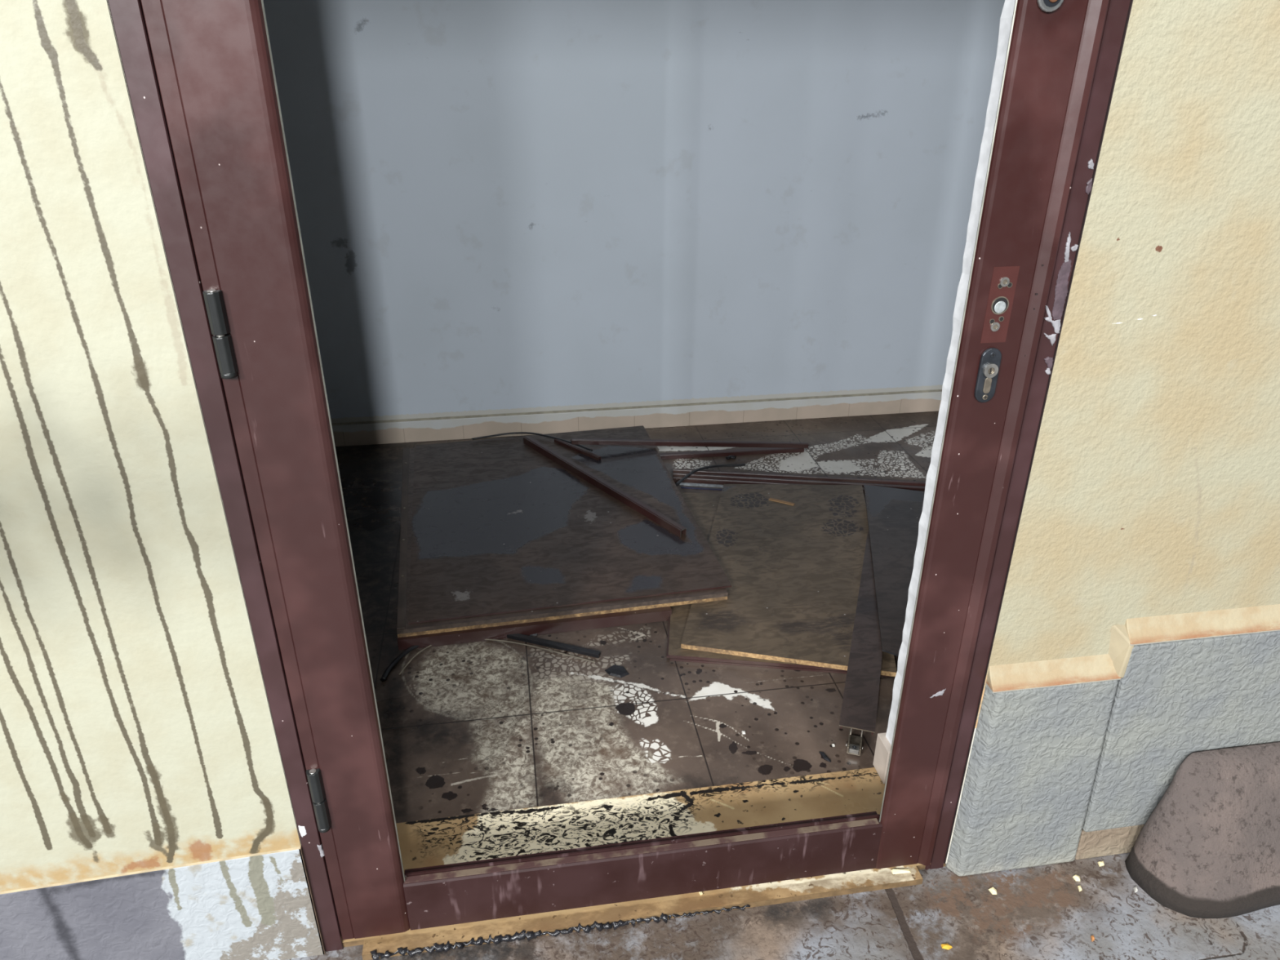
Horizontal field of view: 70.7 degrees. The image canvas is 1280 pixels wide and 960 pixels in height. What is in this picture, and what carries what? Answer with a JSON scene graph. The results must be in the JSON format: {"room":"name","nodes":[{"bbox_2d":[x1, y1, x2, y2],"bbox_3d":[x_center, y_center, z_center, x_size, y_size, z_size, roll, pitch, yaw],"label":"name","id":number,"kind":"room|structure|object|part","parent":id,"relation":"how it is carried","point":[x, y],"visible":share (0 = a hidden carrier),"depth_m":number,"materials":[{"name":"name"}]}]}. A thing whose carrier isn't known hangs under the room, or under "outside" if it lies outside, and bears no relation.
{"room":"building entrance exterior","nodes":[
{"label":"building entrance exterior","id":0,"kind":"room"},
{"bbox_2d":[262,0,1004,422],"bbox_3d":[-0.366,-1.372,2.641,6.400,2.750,0.100,-4,27,-8],"label":"wall","id":1,"kind":"structure","parent":0,"point":[504,206],"depth_m":2.88,"materials":[{"name":"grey paint"}]},
{"bbox_2d":[331,389,942,446],"bbox_3d":[-0.361,-0.198,3.162,6.200,0.084,0.010,-4,27,-8],"label":"baseboard","id":2,"kind":"structure","parent":1,"relation":"attached to","point":[464,427],"depth_m":3.20,"materials":[{"name":"beige wood"}]},
{"bbox_2d":[335,411,938,822],"bbox_3d":[-0.229,0.214,2.426,6.200,0.001,1.719,-4,27,-8],"label":"floor","id":3,"kind":"structure","parent":0,"point":[484,726],"depth_m":1.92,"materials":[{"name":"tile"}]},
{"bbox_2d":[380,645,419,680],"bbox_3d":[-0.473,0.385,2.068,0.286,0.007,0.077,-19,32,-34],"label":"rubber gasket","id":4,"kind":"object","parent":3,"relation":"on","point":[405,652],"visible":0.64,"depth_m":2.02,"materials":[{"name":"black rubber"}]},
{"bbox_2d":[398,638,595,675],"bbox_3d":[-0.322,0.392,2.060,0.434,0.004,0.124,-2,27,-5],"label":"cord","id":5,"kind":"object","parent":3,"relation":"on","point":[426,647],"visible":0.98,"depth_m":2.06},
{"bbox_2d":[397,606,671,650],"bbox_3d":[-0.242,0.344,2.132,0.641,0.029,0.036,-5,27,-10],"label":"metal bar","id":6,"kind":"object","parent":3,"relation":"on","point":[659,614],"visible":0.71,"depth_m":2.12,"materials":[{"name":"red paint"}]},
{"bbox_2d":[506,633,600,657],"bbox_3d":[-0.221,0.376,2.086,0.273,0.010,0.014,9,28,17],"label":"strip","id":7,"kind":"object","parent":3,"relation":"on","point":[541,642],"visible":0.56,"depth_m":2.07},
{"bbox_2d":[604,665,629,678],"bbox_3d":[-0.050,0.422,2.001,0.043,0.006,0.046,-17,31,-31],"label":"flake","id":8,"kind":"object","parent":3,"relation":"on","point":[617,671],"visible":1,"depth_m":2.00,"materials":[{"name":"grey paint"}]},
{"bbox_2d":[396,425,924,677],"bbox_3d":[0.030,0.120,2.542,1.747,0.068,1.269,5,27,9],"label":"wooden boards","id":9,"kind":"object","parent":3,"relation":"on","point":[893,514],"depth_m":2.37,"materials":[{"name":"brown wood"}]},
{"bbox_3d":[-0.654,0.117,2.500,0.019,0.004,1.018,-5,27,-11],"label":"edge trim","id":10,"kind":"part","parent":9,"relation":"part of","materials":[{"name":"brown wood"}]},
{"bbox_2d":[471,431,592,451],"bbox_3d":[-0.346,-0.134,2.973,0.414,0.010,0.086,6,27,11],"label":"rubber gasket","id":11,"kind":"object","parent":9,"relation":"on","point":[514,433],"visible":0.97,"depth_m":3.00,"materials":[{"name":"black rubber"}]},
{"bbox_3d":[-0.281,0.091,2.579,0.792,0.027,1.035,-5,27,-11],"label":"door panel","id":12,"kind":"part","parent":9,"relation":"part of","materials":[{"name":"brown wood"}]},
{"bbox_3d":[-0.260,0.072,2.591,0.773,0.004,1.025,-5,27,-11],"label":"door panel","id":13,"kind":"part","parent":9,"relation":"part of","materials":[{"name":"brown wood"}]},
{"bbox_2d":[554,438,600,460],"bbox_3d":[-0.203,-0.100,2.920,0.210,0.012,0.013,23,34,38],"label":"metal bar","id":14,"kind":"object","parent":9,"relation":"on","point":[566,444],"visible":1,"depth_m":2.91,"materials":[{"name":"red paint"}]},
{"bbox_2d":[523,435,686,537],"bbox_3d":[-0.129,0.004,2.699,0.021,0.022,0.789,-19,32,-34],"label":"metal bar","id":15,"kind":"object","parent":9,"relation":"on","point":[676,528],"visible":1,"depth_m":2.65,"materials":[{"name":"red paint"}]},
{"bbox_2d":[570,438,808,448],"bbox_3d":[0.173,-0.121,2.968,0.798,0.087,0.020,-4,27,-9],"label":"metal bar","id":16,"kind":"object","parent":9,"relation":"on","point":[574,441],"visible":1,"depth_m":2.96,"materials":[{"name":"red paint"}]},
{"bbox_3d":[0.331,0.231,2.364,0.487,0.005,0.830,2,26,3],"label":"door panel","id":17,"kind":"part","parent":9,"relation":"part of","materials":[{"name":"brown wood"}]},
{"bbox_3d":[0.327,0.234,2.370,0.487,0.005,0.830,2,26,3],"label":"door panel","id":18,"kind":"part","parent":9,"relation":"part of","materials":[{"name":"brown wood"}]},
{"bbox_3d":[0.334,0.240,2.371,0.487,0.005,0.830,2,26,3],"label":"door panel","id":19,"kind":"part","parent":9,"relation":"part of","materials":[{"name":"brown wood"}]},
{"bbox_2d":[768,497,795,505],"bbox_3d":[0.418,0.064,2.664,0.078,0.002,0.012,13,29,25],"label":"wood sliver","id":20,"kind":"object","parent":9,"relation":"on","point":[770,499],"visible":1,"depth_m":2.66,"materials":[{"name":"brown wood"}]},
{"bbox_3d":[0.384,0.207,2.392,0.474,0.012,0.912,4,27,7],"label":"door panel","id":21,"kind":"part","parent":9,"relation":"part of","materials":[{"name":"brown wood"}]},
{"bbox_2d":[679,482,723,487],"bbox_3d":[0.348,0.025,2.803,0.451,0.006,0.008,3,27,6],"label":"bead","id":22,"kind":"object","parent":3,"relation":"on","point":[681,483],"visible":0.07,"depth_m":2.82,"materials":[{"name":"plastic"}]},
{"bbox_2d":[680,486,722,490],"bbox_3d":[0.299,0.033,2.790,0.347,0.004,0.005,3,27,6],"label":"cable","id":23,"kind":"object","parent":3,"relation":"on","point":[685,487],"visible":0.36,"depth_m":2.80,"materials":[{"name":"grey plastic"}]},
{"bbox_2d":[725,455,736,459],"bbox_3d":[0.302,-0.075,2.999,0.037,0.010,0.023,-4,27,-8],"label":"rubber gasket","id":24,"kind":"object","parent":3,"relation":"on","point":[728,457],"visible":1,"depth_m":3.00,"materials":[{"name":"black rubber"}]},
{"bbox_2d":[658,447,804,459],"bbox_3d":[0.304,-0.092,3.031,0.502,0.013,0.026,-3,27,-7],"label":"metal bar","id":25,"kind":"object","parent":3,"relation":"on","point":[684,455],"visible":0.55,"depth_m":3.02,"materials":[{"name":"red paint"}]},
{"bbox_2d":[672,472,924,490],"bbox_3d":[0.562,0.013,2.813,0.920,0.020,0.016,3,27,6],"label":"metal bar","id":26,"kind":"object","parent":3,"relation":"on","point":[675,474],"visible":0.55,"depth_m":2.81,"materials":[{"name":"red paint"}]},
{"bbox_2d":[672,476,924,493],"bbox_3d":[0.540,0.023,2.799,0.877,0.015,0.014,3,27,6],"label":"metal bar","id":27,"kind":"object","parent":3,"relation":"on","point":[691,480],"visible":0.26,"depth_m":2.83,"materials":[{"name":"red paint"}]},
{"bbox_2d":[672,468,925,486],"bbox_3d":[0.567,0.001,2.835,0.927,0.023,0.016,3,27,6],"label":"metal bar","id":28,"kind":"object","parent":3,"relation":"on","point":[675,470],"visible":0.55,"depth_m":2.83,"materials":[{"name":"red paint"}]},
{"bbox_2d":[675,463,745,485],"bbox_3d":[0.209,-0.026,2.847,0.275,0.007,0.062,-16,31,-29],"label":"rubber gasket","id":29,"kind":"object","parent":28,"relation":"on","point":[687,475],"visible":0.98,"depth_m":2.87,"materials":[{"name":"black rubber"}]},
{"bbox_2d":[818,751,831,762],"bbox_3d":[0.362,0.541,1.768,0.009,0.003,0.035,-12,29,-23],"label":"flake","id":30,"kind":"object","parent":3,"relation":"on","point":[824,755],"visible":1,"depth_m":1.77,"materials":[{"name":"grey paint"}]},
{"bbox_2d":[839,531,882,755],"bbox_3d":[0.535,0.341,2.104,0.069,0.053,0.814,8,27,15],"label":"plank","id":31,"kind":"object","parent":3,"relation":"on","point":[860,695],"visible":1,"depth_m":1.93,"materials":[{"name":"brown wood"}]},
{"bbox_2d":[0,0,1279,892],"bbox_3d":[-0.072,-0.787,0.847,6.400,3.200,0.240,-4,27,-8],"label":"wall","id":32,"kind":"structure","parent":0,"point":[137,731],"depth_m":1.11,"materials":[{"name":"beige paint"}]},
{"bbox_2d":[0,845,325,959],"bbox_3d":[-1.116,0.753,1.314,1.264,0.419,0.026,-4,27,-8],"label":"baseboard","id":33,"kind":"structure","parent":32,"relation":"attached to","point":[258,906],"depth_m":1.31,"materials":[{"name":"grey paint"}]},
{"bbox_2d":[872,732,891,783],"bbox_3d":[0.478,0.527,1.713,0.045,0.078,0.052,-4,27,-8],"label":"baseboard reveal","id":34,"kind":"structure","parent":32,"relation":"attached to","point":[882,749],"depth_m":1.70,"materials":[{"name":"white paint"}]},
{"bbox_2d":[945,604,1279,876],"bbox_3d":[1.469,0.385,1.563,1.910,0.496,0.027,-4,27,-8],"label":"baseboard","id":35,"kind":"structure","parent":32,"relation":"attached to","point":[1070,759],"depth_m":1.43,"materials":[{"name":"grey paint"}]},
{"bbox_2d":[285,852,1279,959],"bbox_3d":[1.032,2.652,-2.444,13.000,0.001,9.030,-4,27,-8],"label":"pavement","id":36,"kind":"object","parent":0,"point":[1036,913],"visible":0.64,"depth_m":1.44,"materials":[{"name":"concrete"}]},
{"bbox_2d":[342,767,946,959],"bbox_3d":[-0.036,0.660,1.565,1.120,0.032,0.256,-4,27,-8],"label":"threshold","id":37,"kind":"object","parent":36,"relation":"on","point":[572,825],"visible":0.43,"depth_m":1.60,"materials":[{"name":"stone"}]},
{"bbox_2d":[369,904,750,959],"bbox_3d":[-0.118,0.715,1.430,0.603,0.018,0.020,-4,27,-8],"label":"bead","id":38,"kind":"object","parent":37,"relation":"attached to","point":[522,935],"visible":1,"depth_m":1.42},
{"bbox_2d":[891,868,911,874],"bbox_3d":[0.443,0.661,1.526,0.034,0.004,0.009,-2,27,-5],"label":"wood splinter","id":39,"kind":"object","parent":37,"relation":"on","point":[895,871],"visible":1,"depth_m":1.52,"materials":[{"name":"beige wood"}]},
{"bbox_2d":[941,943,952,949],"bbox_3d":[0.481,0.731,1.414,0.017,0.004,0.010,-4,27,-8],"label":"fallen leaf","id":40,"kind":"object","parent":36,"relation":"on","point":[946,946],"visible":1,"depth_m":1.41,"materials":[{"name":"yellow plant"}]},
{"bbox_2d":[988,887,996,894],"bbox_3d":[0.590,0.685,1.505,0.013,0.005,0.013,-4,27,-8],"label":"petal","id":41,"kind":"object","parent":36,"relation":"on","point":[993,890],"visible":1,"depth_m":1.50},
{"bbox_2d":[1072,875,1079,881],"bbox_3d":[0.742,0.673,1.529,0.012,0.005,0.013,-4,27,-8],"label":"petal","id":42,"kind":"object","parent":36,"relation":"on","point":[1077,877],"visible":1,"depth_m":1.53,"materials":[{"name":"white plant"}]},
{"bbox_2d":[1090,935,1094,942],"bbox_3d":[0.717,0.725,1.427,0.005,0.004,0.012,6,27,12],"label":"fallen leaf","id":43,"kind":"object","parent":36,"relation":"on","point":[1092,937],"visible":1,"depth_m":1.43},
{"bbox_2d":[1097,861,1104,866],"bbox_3d":[0.796,0.661,1.556,0.013,0.004,0.009,-4,27,-8],"label":"petal","id":44,"kind":"object","parent":36,"relation":"on","point":[1100,863],"visible":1,"depth_m":1.55,"materials":[{"name":"white plant"}]},
{"bbox_2d":[1124,741,1279,918],"bbox_3d":[1.168,0.561,1.504,0.667,0.232,0.138,-4,27,-8],"label":"stone","id":45,"kind":"object","parent":36,"relation":"on","point":[1210,847],"visible":1,"depth_m":1.47,"materials":[{"name":"stone"}]},
{"bbox_3d":[0.006,-1.762,0.382,1.024,1.040,0.230,-4,27,-8],"label":"wall","id":46,"kind":"structure","parent":0,"visible":0},
{"bbox_2d":[107,0,1130,951],"bbox_3d":[0.015,-0.274,1.021,1.024,2.194,0.052,-4,27,-8],"label":"door frame","id":47,"kind":"structure","parent":46,"relation":"attached to","point":[127,16],"depth_m":1.07,"materials":[{"name":"red paint"}]},
{"bbox_2d":[140,0,1108,939],"bbox_3d":[0.016,-0.269,1.003,0.962,2.110,0.046,-4,27,-8],"label":"door","id":48,"kind":"structure","parent":46,"relation":"in","point":[213,61],"depth_m":1.11,"materials":[{"name":"red paint"}]},
{"bbox_3d":[0.017,0.625,1.455,0.766,0.106,0.030,-4,27,-8],"label":"rail","id":49,"kind":"part","parent":48,"relation":"part of","materials":[{"name":"brown metal"}]},
{"bbox_3d":[0.436,-0.131,1.130,0.026,0.072,0.005,-4,27,-8],"label":"lock plate","id":50,"kind":"part","parent":48,"relation":"part of","materials":[{"name":"metal"}]},
{"bbox_3d":[0.430,-0.515,0.938,0.030,0.052,0.005,-4,27,-8],"label":"lock plate","id":51,"kind":"part","parent":48,"relation":"part of","materials":[{"name":"silver metal"}]}
]}

